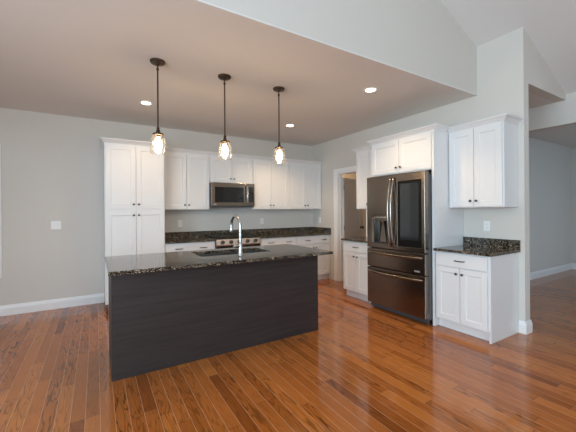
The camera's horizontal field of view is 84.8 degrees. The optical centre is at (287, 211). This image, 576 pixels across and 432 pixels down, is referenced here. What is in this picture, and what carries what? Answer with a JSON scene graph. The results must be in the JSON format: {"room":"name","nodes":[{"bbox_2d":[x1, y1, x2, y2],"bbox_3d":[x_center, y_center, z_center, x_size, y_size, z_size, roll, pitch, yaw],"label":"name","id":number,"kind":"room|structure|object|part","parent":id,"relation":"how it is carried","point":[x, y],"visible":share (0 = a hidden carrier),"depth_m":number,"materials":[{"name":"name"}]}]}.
{"room":"kitchen","nodes":[
{"label":"kitchen","id":0,"kind":"room"},
{"bbox_2d":[0,108,365,305],"bbox_3d":[-1.799,-0.134,5.438,8.820,3.000,0.120,0,0,-31],"label":"wall","id":1,"kind":"structure","parent":0,"point":[52,164],"depth_m":4.54,"materials":[{"name":"grey paint"}]},
{"bbox_2d":[0,144,1,277],"bbox_3d":[-4.252,0.004,3.904,1.083,1.760,0.090,0,0,-31],"label":"window","id":2,"kind":"structure","parent":1,"relation":"in","point":[0,144],"depth_m":4.14,"materials":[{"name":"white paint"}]},
{"bbox_2d":[0,293,103,315],"bbox_3d":[-4.094,1.315,3.955,3.100,0.135,0.016,0,0,-31],"label":"baseboard","id":3,"kind":"structure","parent":1,"relation":"attached to","point":[12,309],"depth_m":4.42,"materials":[{"name":"white paint"}]},
{"bbox_2d":[51,221,60,228],"bbox_3d":[-3.278,0.197,4.461,0.118,0.116,0.009,0,0,-31],"label":"light switch","id":4,"kind":"object","parent":1,"relation":"attached to","point":[54,224],"visible":1,"depth_m":4.46,"materials":[{"name":"white plastic"}]},
{"bbox_2d":[165,231,204,238],"bbox_3d":[-1.791,0.401,5.359,0.762,0.102,0.020,0,0,-31],"label":"backsplash","id":5,"kind":"structure","parent":1,"relation":"attached to","point":[168,235],"depth_m":5.37,"materials":[{"name":"black stone"}]},
{"bbox_2d":[164,147,209,209],"bbox_3d":[-1.710,-0.510,5.211,0.758,0.970,0.357,0,0,-31],"label":"upper cabinet","id":6,"kind":"object","parent":1,"relation":"attached to","point":[186,170],"visible":0.86,"depth_m":5.09,"materials":[{"name":"white paint"}]},
{"bbox_3d":[-1.795,-0.476,4.997,0.362,0.880,0.019,0,0,-31],"label":"door","id":7,"kind":"part","parent":6,"relation":"part of","materials":[{"name":"white paint"}]},
{"bbox_3d":[-1.634,-0.962,5.081,0.758,0.066,0.050,0,0,-31],"label":"crown molding","id":8,"kind":"part","parent":6,"relation":"part of","materials":[{"name":"white paint"}]},
{"bbox_3d":[-1.480,-0.478,5.188,0.362,0.880,0.019,0,0,-31],"label":"door","id":9,"kind":"part","parent":6,"relation":"part of","materials":[{"name":"white paint"}]},
{"bbox_2d":[209,151,252,183],"bbox_3d":[-1.050,-0.742,5.613,0.786,0.515,0.357,0,0,-31],"label":"upper cabinet","id":10,"kind":"object","parent":1,"relation":"attached to","point":[230,168],"visible":0.88,"depth_m":5.47,"materials":[{"name":"white paint"}]},
{"bbox_3d":[-1.141,-0.708,5.395,0.376,0.425,0.019,0,0,-31],"label":"door","id":11,"kind":"part","parent":10,"relation":"part of","materials":[{"name":"white paint"}]},
{"bbox_3d":[-0.973,-0.967,5.483,0.786,0.066,0.050,0,0,-31],"label":"crown molding","id":12,"kind":"part","parent":10,"relation":"part of","materials":[{"name":"white paint"}]},
{"bbox_2d":[209,182,254,207],"bbox_3d":[-1.018,-0.273,5.563,0.776,0.417,0.479,0,0,-31],"label":"microwave","id":13,"kind":"object","parent":10,"relation":"attached to","point":[221,195],"visible":0.96,"depth_m":5.40,"materials":[{"name":"grey metal"}]},
{"bbox_3d":[-0.656,-0.290,5.596,0.124,0.389,0.030,0,0,-31],"label":"control panel","id":14,"kind":"part","parent":13,"relation":"part of","materials":[{"name":"silver metal"}]},
{"bbox_3d":[-0.815,-0.711,5.594,0.376,0.425,0.019,0,0,-31],"label":"door","id":15,"kind":"part","parent":10,"relation":"part of","materials":[{"name":"white paint"}]},
{"bbox_2d":[246,155,289,209],"bbox_3d":[-0.385,-0.519,6.017,0.764,0.970,0.357,0,0,-31],"label":"upper cabinet","id":16,"kind":"object","parent":1,"relation":"attached to","point":[269,179],"visible":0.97,"depth_m":5.88,"materials":[{"name":"white paint"}]},
{"bbox_3d":[-0.471,-0.486,5.802,0.365,0.880,0.019,0,0,-31],"label":"door","id":17,"kind":"part","parent":16,"relation":"part of","materials":[{"name":"white paint"}]},
{"bbox_3d":[-0.309,-0.972,5.887,0.764,0.066,0.050,0,0,-31],"label":"crown molding","id":18,"kind":"part","parent":16,"relation":"part of","materials":[{"name":"white paint"}]},
{"bbox_3d":[-0.154,-0.488,5.995,0.365,0.880,0.019,0,0,-31],"label":"door","id":19,"kind":"part","parent":16,"relation":"part of","materials":[{"name":"white paint"}]},
{"bbox_2d":[288,159,321,208],"bbox_3d":[0.280,-0.524,6.422,0.789,0.970,0.357,0,0,-31],"label":"upper cabinet","id":20,"kind":"object","parent":1,"relation":"attached to","point":[304,176],"visible":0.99,"depth_m":6.28,"materials":[{"name":"white paint"}]},
{"bbox_3d":[0.189,-0.491,6.203,0.378,0.880,0.019,0,0,-31],"label":"door","id":21,"kind":"part","parent":20,"relation":"part of","materials":[{"name":"white paint"}]},
{"bbox_3d":[0.356,-0.977,6.292,0.789,0.066,0.050,0,0,-31],"label":"crown molding","id":22,"kind":"part","parent":20,"relation":"part of","materials":[{"name":"white paint"}]},
{"bbox_3d":[0.516,-0.493,6.403,0.378,0.880,0.019,0,0,-31],"label":"door","id":23,"kind":"part","parent":20,"relation":"part of","materials":[{"name":"white paint"}]},
{"bbox_2d":[0,269,575,431],"bbox_3d":[2.298,1.386,2.281,12.520,0.100,9.760,0,0,-31],"label":"floor","id":24,"kind":"structure","parent":0,"point":[366,367],"depth_m":2.54,"materials":[{"name":"brown wood"}]},
{"bbox_2d":[99,137,164,304],"bbox_3d":[-2.308,0.190,4.680,0.820,2.360,0.637,0,0,-31],"label":"pantry cabinet","id":25,"kind":"object","parent":24,"relation":"on","point":[133,176],"visible":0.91,"depth_m":4.43,"materials":[{"name":"white paint"}]},
{"bbox_3d":[-2.306,-0.472,4.358,0.368,0.880,0.019,0,0,-31],"label":"door","id":26,"kind":"part","parent":25,"relation":"part of","materials":[{"name":"white paint"}]},
{"bbox_3d":[-2.298,0.624,4.358,0.368,1.256,0.019,0,0,-31],"label":"door","id":27,"kind":"part","parent":25,"relation":"part of","materials":[{"name":"white paint"}]},
{"bbox_3d":[-2.316,-0.957,4.681,0.820,0.066,0.636,0,0,-31],"label":"crown molding","id":28,"kind":"part","parent":25,"relation":"part of","materials":[{"name":"white paint"}]},
{"bbox_3d":[-1.978,0.621,4.552,0.368,1.256,0.019,0,0,-31],"label":"door","id":29,"kind":"part","parent":25,"relation":"part of","materials":[{"name":"white paint"}]},
{"bbox_3d":[-1.986,-0.475,4.552,0.368,0.880,0.019,0,0,-31],"label":"door","id":30,"kind":"part","parent":25,"relation":"part of","materials":[{"name":"white paint"}]},
{"bbox_2d":[165,241,214,251],"bbox_3d":[-1.627,0.924,5.093,0.760,0.882,0.634,0,0,-31],"label":"base cabinet","id":31,"kind":"object","parent":24,"relation":"on","point":[176,247],"visible":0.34,"depth_m":4.84,"materials":[{"name":"white paint"}]},
{"bbox_2d":[165,231,215,243],"bbox_3d":[-1.633,0.415,5.100,0.762,0.132,0.625,0,0,-31],"label":"countertop","id":32,"kind":"structure","parent":31,"relation":"on","point":[192,236],"depth_m":5.23,"materials":[{"name":"black stone"}]},
{"bbox_2d":[108,256,317,381],"bbox_3d":[-0.727,0.917,3.370,2.050,0.882,0.740,0,0,-31],"label":"kitchen island","id":33,"kind":"object","parent":24,"relation":"on","point":[158,320],"visible":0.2,"depth_m":2.91,"materials":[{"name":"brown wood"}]},
{"bbox_3d":[-1.576,0.923,2.812,0.020,0.882,0.630,0,0,-31],"label":"panel","id":34,"kind":"part","parent":33,"relation":"part of","materials":[{"name":"brown wood"}]},
{"bbox_2d":[105,244,332,275],"bbox_3d":[-0.664,0.459,3.283,2.127,0.030,0.958,0,0,-31],"label":"island countertop","id":35,"kind":"structure","parent":33,"relation":"on","point":[152,262],"depth_m":3.00,"materials":[{"name":"black stone"}]},
{"bbox_2d":[198,250,261,256],"bbox_3d":[-0.622,0.575,3.453,0.796,0.204,0.436,0,0,-31],"label":"sink","id":36,"kind":"object","parent":35,"relation":"in","point":[250,251],"visible":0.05,"depth_m":3.63,"materials":[{"name":"grey metal"}]},
{"bbox_2d":[229,215,242,254],"bbox_3d":[-0.567,0.239,3.257,0.141,0.407,0.247,0,0,-31],"label":"kitchen faucet","id":37,"kind":"object","parent":35,"relation":"on","point":[239,246],"visible":1,"depth_m":3.19,"materials":[{"name":"silver metal"}]},
{"bbox_3d":[-0.534,0.349,3.163,0.097,0.050,0.042,0,0,-36],"label":"lever","id":38,"kind":"part","parent":37,"relation":"part of","materials":[{"name":"silver metal"}]},
{"bbox_3d":[-0.543,0.179,3.277,0.029,0.287,0.225,0,0,-37],"label":"spout","id":39,"kind":"part","parent":37,"relation":"part of","materials":[{"name":"silver metal"}]},
{"bbox_2d":[207,233,260,248],"bbox_3d":[-0.943,0.885,5.459,0.778,0.950,0.666,0,0,-31],"label":"gas range","id":40,"kind":"object","parent":24,"relation":"on","point":[222,240],"visible":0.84,"depth_m":5.27,"materials":[{"name":"grey metal"}]},
{"bbox_2d":[207,236,258,239],"bbox_3d":[-0.965,0.451,5.492,0.778,0.018,0.590,0,0,-31],"label":"cooktop","id":41,"kind":"object","parent":40,"relation":"in","point":[214,237],"depth_m":5.28,"materials":[{"name":"black glass"}]},
{"bbox_3d":[-0.813,0.830,5.246,0.770,0.533,0.045,0,0,-31],"label":"oven door","id":42,"kind":"part","parent":40,"relation":"part of","materials":[{"name":"silver glass"}]},
{"bbox_3d":[-0.812,0.503,5.240,0.778,0.112,0.058,0,0,-31],"label":"control panel","id":43,"kind":"part","parent":40,"relation":"part of","materials":[{"name":"metal"}]},
{"bbox_2d":[260,237,295,245],"bbox_3d":[-0.301,0.914,5.900,0.760,0.882,0.634,0,0,-31],"label":"base cabinet","id":44,"kind":"object","parent":24,"relation":"on","point":[282,240],"visible":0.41,"depth_m":5.65,"materials":[{"name":"white paint"}]},
{"bbox_2d":[296,235,329,279],"bbox_3d":[0.362,0.909,6.303,0.787,0.882,0.634,0,0,-31],"label":"base cabinet","id":45,"kind":"object","parent":24,"relation":"on","point":[322,242],"visible":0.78,"depth_m":6.15,"materials":[{"name":"white paint"}]},
{"bbox_2d":[205,227,330,238],"bbox_3d":[-0.308,0.405,5.907,2.340,0.132,0.625,0,0,-31],"label":"countertop","id":46,"kind":"structure","parent":45,"relation":"on","point":[294,231],"depth_m":6.16,"materials":[{"name":"black stone"}]},
{"bbox_3d":[0.338,0.934,5.972,0.378,0.597,0.019,0,0,-31],"label":"door","id":47,"kind":"part","parent":45,"relation":"part of","materials":[{"name":"white paint"}]},
{"bbox_3d":[0.500,0.554,6.072,0.763,0.145,0.019,0,0,-31],"label":"drawer","id":48,"kind":"part","parent":45,"relation":"part of","materials":[{"name":"white paint"}]},
{"bbox_3d":[0.667,0.931,6.172,0.378,0.597,0.019,0,0,-31],"label":"door","id":49,"kind":"part","parent":45,"relation":"part of","materials":[{"name":"white paint"}]},
{"bbox_2d":[343,241,369,301],"bbox_3d":[1.277,0.902,4.940,0.638,0.882,0.600,0,0,-31],"label":"base cabinet","id":50,"kind":"object","parent":24,"relation":"on","point":[355,266],"visible":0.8,"depth_m":4.81,"materials":[{"name":"white paint"}]},
{"bbox_3d":[0.968,0.929,4.922,0.019,0.597,0.285,0,0,-31],"label":"door","id":51,"kind":"part","parent":50,"relation":"part of","materials":[{"name":"white paint"}]},
{"bbox_2d":[341,237,366,242],"bbox_3d":[1.267,0.445,4.942,0.613,0.030,0.620,0,0,-31],"label":"countertop","id":52,"kind":"structure","parent":50,"relation":"on","point":[354,239],"depth_m":4.87,"materials":[{"name":"black stone"}]},
{"bbox_3d":[1.041,0.550,4.798,0.019,0.145,0.576,0,0,-31],"label":"drawer","id":53,"kind":"part","parent":50,"relation":"part of","materials":[{"name":"white paint"}]},
{"bbox_3d":[1.119,0.928,4.674,0.019,0.597,0.285,0,0,-31],"label":"door","id":54,"kind":"part","parent":50,"relation":"part of","materials":[{"name":"white paint"}]},
{"bbox_2d":[367,170,432,323],"bbox_3d":[1.611,0.434,4.200,0.786,1.815,0.915,0,0,-31],"label":"refrigerator","id":55,"kind":"object","parent":24,"relation":"on","point":[399,206],"visible":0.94,"depth_m":3.94,"materials":[{"name":"grey metal"}]},
{"bbox_3d":[1.227,0.249,4.245,0.013,0.390,0.280,0,0,-31],"label":"dispenser frame","id":56,"kind":"part","parent":55,"relation":"part of","materials":[{"name":"silver metal"}]},
{"bbox_3d":[1.257,0.011,4.259,0.075,0.965,0.450,0,0,-31],"label":"door","id":57,"kind":"part","parent":55,"relation":"part of","materials":[{"name":"black metal"}]},
{"bbox_2d":[375,216,385,220],"bbox_3d":[1.262,0.094,4.238,0.048,0.069,0.218,0,0,-31],"label":"control panel","id":58,"kind":"object","parent":55,"relation":"attached to","point":[377,218],"depth_m":4.23,"materials":[{"name":"black metal"}]},
{"bbox_3d":[1.296,0.013,4.045,0.093,0.897,0.029,0,0,-31],"label":"handle","id":59,"kind":"part","parent":55,"relation":"part of","materials":[{"name":"silver metal"}]},
{"bbox_3d":[1.321,0.013,4.004,0.093,0.897,0.029,0,0,-31],"label":"handle","id":60,"kind":"part","parent":55,"relation":"part of","materials":[{"name":"silver metal"}]},
{"bbox_3d":[1.314,0.815,4.029,0.090,0.034,0.867,0,0,-31],"label":"handle","id":61,"kind":"part","parent":55,"relation":"part of","materials":[{"name":"silver metal"}]},
{"bbox_3d":[1.312,0.555,4.029,0.090,0.034,0.867,0,0,-31],"label":"handle","id":62,"kind":"part","parent":55,"relation":"part of","materials":[{"name":"silver metal"}]},
{"bbox_3d":[1.385,0.629,4.061,0.080,0.248,0.915,0,0,-31],"label":"drawer","id":63,"kind":"part","parent":55,"relation":"part of","materials":[{"name":"black metal"}]},
{"bbox_3d":[1.387,1.011,4.061,0.080,0.493,0.915,0,0,-31],"label":"drawer","id":64,"kind":"part","parent":55,"relation":"part of","materials":[{"name":"black metal"}]},
{"bbox_3d":[1.496,0.009,3.866,0.075,0.965,0.461,0,0,-31],"label":"door","id":65,"kind":"part","parent":55,"relation":"part of","materials":[{"name":"black metal"}]},
{"bbox_3d":[1.501,0.032,3.857,0.066,0.810,0.341,0,0,-31],"label":"glass panel","id":66,"kind":"part","parent":55,"relation":"part of","materials":[{"name":"black glass"}]},
{"bbox_2d":[367,123,462,325],"bbox_3d":[1.694,0.165,4.250,0.630,2.350,1.085,0,0,-31],"label":"tall cabinet","id":67,"kind":"object","parent":24,"relation":"on","point":[426,148],"visible":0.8,"depth_m":3.82,"materials":[{"name":"white paint"}]},
{"bbox_3d":[1.327,-0.718,4.312,0.019,0.422,0.460,0,0,-31],"label":"door","id":68,"kind":"part","parent":67,"relation":"part of","materials":[{"name":"white paint"}]},
{"bbox_3d":[1.532,-0.975,4.156,0.269,0.066,1.085,0,0,-31],"label":"crown molding","id":69,"kind":"part","parent":67,"relation":"part of","materials":[{"name":"white paint"}]},
{"bbox_3d":[1.570,-0.720,3.913,0.019,0.422,0.460,0,0,-31],"label":"door","id":70,"kind":"part","parent":67,"relation":"part of","materials":[{"name":"white paint"}]},
{"bbox_3d":[1.956,0.189,3.850,0.598,2.300,0.030,0,0,-31],"label":"panel","id":71,"kind":"part","parent":67,"relation":"part of","materials":[{"name":"white paint"}]},
{"bbox_2d":[436,251,518,343],"bbox_3d":[2.111,0.896,3.568,0.638,0.882,0.600,0,0,-31],"label":"base cabinet","id":72,"kind":"object","parent":24,"relation":"on","point":[477,296],"visible":0.85,"depth_m":3.36,"materials":[{"name":"white paint"}]},
{"bbox_3d":[1.801,0.923,3.553,0.019,0.597,0.278,0,0,-31],"label":"door","id":73,"kind":"part","parent":72,"relation":"part of","materials":[{"name":"white paint"}]},
{"bbox_3d":[1.872,0.544,3.432,0.019,0.145,0.562,0,0,-31],"label":"drawer","id":74,"kind":"part","parent":72,"relation":"part of","materials":[{"name":"white paint"}]},
{"bbox_3d":[1.948,0.922,3.311,0.019,0.597,0.278,0,0,-31],"label":"door","id":75,"kind":"part","parent":72,"relation":"part of","materials":[{"name":"white paint"}]},
{"bbox_2d":[433,237,520,256],"bbox_3d":[2.118,0.387,3.562,0.633,0.132,0.624,0,0,-31],"label":"countertop","id":76,"kind":"structure","parent":72,"relation":"on","point":[489,247],"depth_m":3.57,"materials":[{"name":"black stone"}]},
{"bbox_3d":[2.286,0.895,3.333,0.585,0.882,0.018,0,0,-31],"label":"panel","id":77,"kind":"part","parent":72,"relation":"part of","materials":[{"name":"white paint"}]},
{"bbox_2d":[0,0,575,147],"bbox_3d":[1.714,-1.480,3.110,12.420,0.150,7.760,0,0,-31],"label":"ceiling","id":78,"kind":"structure","parent":0,"point":[90,59],"depth_m":3.23,"materials":[{"name":"paint"}]},
{"bbox_2d":[139,101,152,105],"bbox_3d":[-1.809,-1.376,4.023,0.168,0.006,0.168,0,0,-31],"label":"recessed light","id":79,"kind":"object","parent":78,"relation":"in","point":[147,103],"visible":1,"depth_m":4.03,"materials":[{"name":"white paint"}]},
{"bbox_2d":[150,58,165,152],"bbox_3d":[-1.200,-0.959,2.911,0.140,0.850,0.140,0,0,-31],"label":"pendant light","id":80,"kind":"object","parent":78,"relation":"hanging from","point":[157,62],"visible":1,"depth_m":2.90,"materials":[{"name":"brown metal"}]},
{"bbox_3d":[-1.201,-1.056,2.911,0.024,0.575,0.024,0,0,-31],"label":"rod","id":81,"kind":"part","parent":80,"relation":"part of","materials":[{"name":"brown metal"}]},
{"bbox_3d":[-1.198,-0.625,2.911,0.067,0.117,0.067,0,0,-31],"label":"bulb","id":82,"kind":"part","parent":80,"relation":"part of","materials":[{"name":"white glass"}]},
{"bbox_2d":[218,73,231,158],"bbox_3d":[-0.650,-0.963,3.246,0.140,0.850,0.140,0,0,-31],"label":"pendant light","id":83,"kind":"object","parent":78,"relation":"hanging from","point":[225,77],"visible":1,"depth_m":3.23,"materials":[{"name":"brown metal"}]},
{"bbox_3d":[-0.650,-1.060,3.246,0.024,0.575,0.024,0,0,-31],"label":"rod","id":84,"kind":"part","parent":83,"relation":"part of","materials":[{"name":"brown metal"}]},
{"bbox_3d":[-0.647,-0.629,3.246,0.067,0.117,0.067,0,0,-31],"label":"bulb","id":85,"kind":"part","parent":83,"relation":"part of","materials":[{"name":"white glass"}]},
{"bbox_2d":[273,86,284,163],"bbox_3d":[-0.101,-0.967,3.579,0.140,0.850,0.140,0,0,-31],"label":"pendant light","id":86,"kind":"object","parent":78,"relation":"hanging from","point":[278,89],"visible":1,"depth_m":3.57,"materials":[{"name":"brown metal"}]},
{"bbox_3d":[-0.102,-1.064,3.579,0.024,0.575,0.024,0,0,-31],"label":"rod","id":87,"kind":"part","parent":86,"relation":"part of","materials":[{"name":"brown metal"}]},
{"bbox_3d":[-0.099,-0.633,3.579,0.067,0.117,0.067,0,0,-31],"label":"bulb","id":88,"kind":"part","parent":86,"relation":"part of","materials":[{"name":"white glass"}]},
{"bbox_2d":[363,87,377,92],"bbox_3d":[0.953,-1.396,3.641,0.168,0.006,0.168,0,0,-31],"label":"recessed light","id":89,"kind":"object","parent":78,"relation":"in","point":[370,89],"visible":1,"depth_m":3.64,"materials":[{"name":"white paint"}]},
{"bbox_2d":[202,0,476,93],"bbox_3d":[-0.757,-2.342,2.058,7.075,1.888,0.120,0,0,-31],"label":"wall","id":90,"kind":"structure","parent":0,"point":[420,37],"depth_m":3.04,"materials":[{"name":"grey paint"}]},
{"bbox_2d":[312,27,529,321],"bbox_3d":[1.594,-0.328,5.134,0.115,3.337,3.927,0,0,-31],"label":"wall","id":91,"kind":"structure","parent":0,"point":[502,62],"depth_m":3.70,"materials":[{"name":"grey paint"}]},
{"bbox_2d":[333,166,366,280],"bbox_3d":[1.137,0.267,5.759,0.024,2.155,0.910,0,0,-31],"label":"trim","id":92,"kind":"structure","parent":91,"relation":"attached to","point":[352,168],"depth_m":6.09,"materials":[{"name":"white paint"}]},
{"bbox_2d":[342,178,363,279],"bbox_3d":[1.334,0.343,6.370,0.104,1.985,0.763,0,0,40],"label":"door","id":93,"kind":"structure","parent":91,"relation":"in","point":[352,216],"depth_m":6.30,"materials":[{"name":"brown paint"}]},
{"bbox_3d":[1.324,0.343,6.387,0.006,1.985,0.750,0,0,40],"label":"rail frame","id":94,"kind":"part","parent":93,"relation":"part of","materials":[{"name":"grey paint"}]},
{"bbox_2d":[352,145,371,208],"bbox_3d":[1.381,-0.527,5.022,0.357,0.980,0.648,0,0,-31],"label":"upper cabinet","id":95,"kind":"object","parent":91,"relation":"attached to","point":[363,154],"visible":0.34,"depth_m":5.05,"materials":[{"name":"white paint"}]},
{"bbox_3d":[1.378,-0.984,5.023,0.356,0.066,0.648,0,0,-31],"label":"crown molding","id":96,"kind":"part","parent":95,"relation":"part of","materials":[{"name":"white paint"}]},
{"bbox_3d":[1.200,-0.493,5.052,0.019,0.890,0.282,0,0,-31],"label":"door","id":97,"kind":"part","parent":95,"relation":"part of","materials":[{"name":"white paint"}]},
{"bbox_3d":[1.350,-0.494,4.806,0.019,0.890,0.282,0,0,-31],"label":"door","id":98,"kind":"part","parent":95,"relation":"part of","materials":[{"name":"white paint"}]},
{"bbox_2d":[448,113,522,207],"bbox_3d":[2.235,-0.526,3.618,0.357,0.965,0.654,0,0,-31],"label":"upper cabinet","id":99,"kind":"object","parent":91,"relation":"attached to","point":[483,153],"visible":1,"depth_m":3.47,"materials":[{"name":"white paint"}]},
{"bbox_3d":[2.028,-0.491,3.691,0.019,0.875,0.285,0,0,-31],"label":"door","id":100,"kind":"part","parent":99,"relation":"part of","materials":[{"name":"white paint"}]},
{"bbox_3d":[2.232,-0.976,3.618,0.356,0.066,0.654,0,0,-31],"label":"crown molding","id":101,"kind":"part","parent":99,"relation":"part of","materials":[{"name":"white paint"}]},
{"bbox_3d":[2.179,-0.493,3.443,0.019,0.875,0.285,0,0,-31],"label":"door","id":102,"kind":"part","parent":99,"relation":"part of","materials":[{"name":"white paint"}]},
{"bbox_2d":[484,221,489,230],"bbox_3d":[2.365,0.175,3.755,0.008,0.116,0.072,0,0,-31],"label":"wall outlet","id":103,"kind":"object","parent":91,"relation":"attached to","point":[486,223],"visible":1,"depth_m":3.75,"materials":[{"name":"white plastic"}]},
{"bbox_2d":[463,237,520,249],"bbox_3d":[2.380,0.370,3.722,0.020,0.102,0.624,0,0,-31],"label":"backsplash","id":104,"kind":"structure","parent":91,"relation":"attached to","point":[474,241],"depth_m":3.69,"materials":[{"name":"black stone"}]},
{"bbox_2d":[518,320,532,334],"bbox_3d":[2.325,1.268,3.953,0.147,0.135,1.193,0,0,-31],"label":"baseboard","id":105,"kind":"structure","parent":91,"relation":"attached to","point":[524,327],"depth_m":3.44,"materials":[{"name":"white paint"}]},
{"bbox_2d":[441,0,575,93],"bbox_3d":[1.390,-2.434,-0.265,8.370,2.035,6.323,0,0,-31],"label":"ceiling","id":106,"kind":"structure","parent":0,"point":[550,25],"depth_m":3.44,"materials":[{"name":"paint"}]},
{"bbox_2d":[528,35,565,102],"bbox_3d":[3.068,-1.685,3.806,1.040,0.540,0.115,0,0,-31],"label":"wall","id":107,"kind":"structure","parent":0,"point":[542,82],"depth_m":3.67,"materials":[{"name":"grey paint"}]},
{"bbox_2d":[529,137,571,272],"bbox_3d":[4.250,-0.051,5.896,5.210,2.745,0.115,0,0,-31],"label":"wall","id":108,"kind":"structure","parent":0,"point":[549,163],"depth_m":6.53,"materials":[{"name":"grey paint"}]},
{"bbox_2d":[530,263,571,279],"bbox_3d":[4.242,1.254,5.808,5.090,0.135,0.016,0,0,-31],"label":"baseboard","id":109,"kind":"structure","parent":108,"relation":"attached to","point":[537,274],"depth_m":6.51,"materials":[{"name":"white paint"}]},
{"bbox_2d":[529,92,575,132],"bbox_3d":[4.782,-0.091,2.120,0.115,2.818,6.890,0,0,-31],"label":"wall","id":110,"kind":"structure","parent":0,"point":[562,113],"depth_m":4.14,"materials":[{"name":"grey paint"}]},
{"bbox_2d":[571,147,575,262],"bbox_3d":[7.724,-0.076,5.080,0.120,2.745,4.890,0,0,-31],"label":"wall","id":111,"kind":"structure","parent":0,"point":[573,149],"depth_m":7.10,"materials":[{"name":"grey paint"}]}
]}

